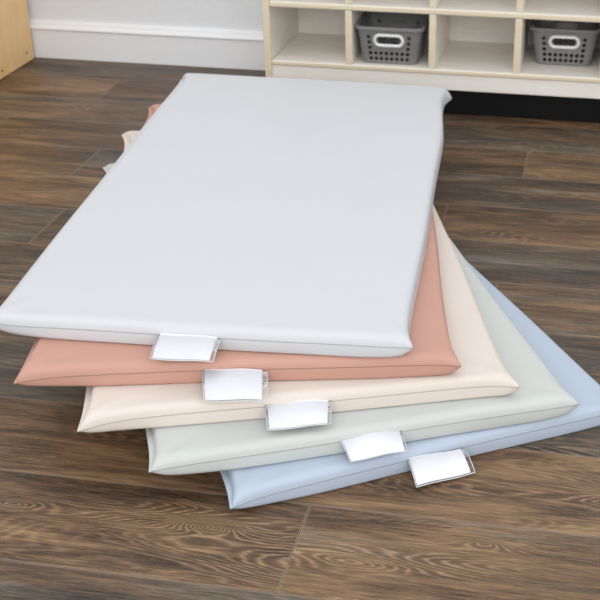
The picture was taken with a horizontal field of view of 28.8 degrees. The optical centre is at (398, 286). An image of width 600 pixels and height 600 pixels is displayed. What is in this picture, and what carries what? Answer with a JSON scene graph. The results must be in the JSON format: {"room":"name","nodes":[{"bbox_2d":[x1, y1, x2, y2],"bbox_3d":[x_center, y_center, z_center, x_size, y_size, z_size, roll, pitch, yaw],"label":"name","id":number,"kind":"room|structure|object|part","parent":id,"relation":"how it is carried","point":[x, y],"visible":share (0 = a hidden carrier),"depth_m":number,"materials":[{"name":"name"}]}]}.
{"room":"children's room","nodes":[
{"label":"children's room","id":0,"kind":"room"},
{"bbox_2d":[26,0,262,31],"bbox_3d":[0.023,-1.768,2.724,6.000,2.600,0.085,5,28,8],"label":"wall","id":1,"kind":"structure","parent":0,"point":[242,15],"depth_m":3.32,"materials":[{"name":"grey paint"}]},
{"bbox_2d":[29,20,264,69],"bbox_3d":[0.006,-0.636,3.247,6.000,0.108,0.022,5,28,8],"label":"baseboard","id":2,"kind":"structure","parent":1,"relation":"attached to","point":[216,48],"depth_m":3.35,"materials":[{"name":"white paint"}]},
{"bbox_2d":[0,57,599,599],"bbox_3d":[-0.390,0.473,1.200,6.000,0.001,4.736,5,28,8],"label":"floor","id":3,"kind":"structure","parent":0,"point":[84,516],"depth_m":1.61,"materials":[{"name":"brown wood"}]},
{"bbox_2d":[0,0,33,79],"bbox_3d":[-1.466,-0.965,3.133,0.751,0.778,0.360,5,28,8],"label":"base cabinet","id":4,"kind":"object","parent":3,"relation":"on","point":[16,47],"visible":1,"depth_m":3.28,"materials":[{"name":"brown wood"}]},
{"bbox_2d":[220,262,599,508],"bbox_3d":[-0.159,0.003,2.081,0.613,0.034,1.189,-11,29,-21],"label":"mat","id":5,"kind":"object","parent":3,"relation":"on","point":[443,457],"visible":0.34,"depth_m":1.62,"materials":[{"name":"plastic"}]},
{"bbox_2d":[103,163,578,474],"bbox_3d":[-0.190,-0.036,2.081,0.614,0.034,1.185,-7,28,-15],"label":"mat","id":6,"kind":"object","parent":5,"relation":"on","point":[365,434],"visible":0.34,"depth_m":1.61,"materials":[{"name":"plastic"}]},
{"bbox_2d":[77,131,519,432],"bbox_3d":[-0.218,-0.085,2.100,0.623,0.034,1.193,-4,27,-8],"label":"mat","id":7,"kind":"object","parent":6,"relation":"on","point":[481,373],"visible":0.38,"depth_m":1.63,"materials":[{"name":"beige plastic"}]},
{"bbox_2d":[14,104,460,402],"bbox_3d":[-0.240,-0.129,2.111,0.660,0.034,1.210,0,27,0],"label":"mat","id":8,"kind":"object","parent":7,"relation":"on","point":[232,375],"visible":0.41,"depth_m":1.63,"materials":[{"name":"plastic"}]},
{"bbox_2d":[0,73,451,361],"bbox_3d":[-0.252,-0.193,2.159,0.646,0.034,1.266,3,27,4],"label":"mat","id":9,"kind":"object","parent":8,"relation":"on","point":[246,213],"visible":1,"depth_m":1.93,"materials":[{"name":"plastic"}]},
{"bbox_2d":[262,0,599,122],"bbox_3d":[0.213,-0.699,2.995,1.094,0.453,0.294,5,28,8],"label":"cubby shelf","id":10,"kind":"object","parent":3,"relation":"on","point":[482,52],"visible":0.8,"depth_m":2.96,"materials":[{"name":"beige wood"}]},
{"bbox_3d":[-0.313,-0.736,3.079,0.018,0.435,0.290,5,28,8],"label":"panel","id":11,"kind":"part","parent":10,"relation":"part of","materials":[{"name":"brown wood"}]},
{"bbox_2d":[355,11,429,64],"bbox_3d":[-0.012,-0.644,3.009,0.180,0.096,0.176,5,28,8],"label":"storage basket","id":12,"kind":"object","parent":10,"relation":"on","point":[369,32],"visible":0.98,"depth_m":2.96,"materials":[{"name":"grey plastic"}]},
{"bbox_3d":[0.213,-0.732,2.975,1.049,0.015,0.281,5,28,8],"label":"shelf","id":13,"kind":"part","parent":10,"relation":"part of","materials":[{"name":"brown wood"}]},
{"bbox_3d":[0.212,-0.597,3.045,1.049,0.014,0.281,5,28,8],"label":"shelf","id":14,"kind":"part","parent":10,"relation":"part of","materials":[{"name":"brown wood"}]},
{"bbox_3d":[0.237,-0.763,3.120,1.049,0.414,0.008,5,28,8],"label":"panel","id":15,"kind":"part","parent":10,"relation":"part of","materials":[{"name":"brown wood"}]},
{"bbox_2d":[530,19,599,65],"bbox_3d":[0.431,-0.640,3.009,0.180,0.096,0.176,5,28,8],"label":"storage basket","id":16,"kind":"object","parent":10,"relation":"on","point":[546,49],"visible":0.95,"depth_m":2.95,"materials":[{"name":"grey plastic"}]}
]}

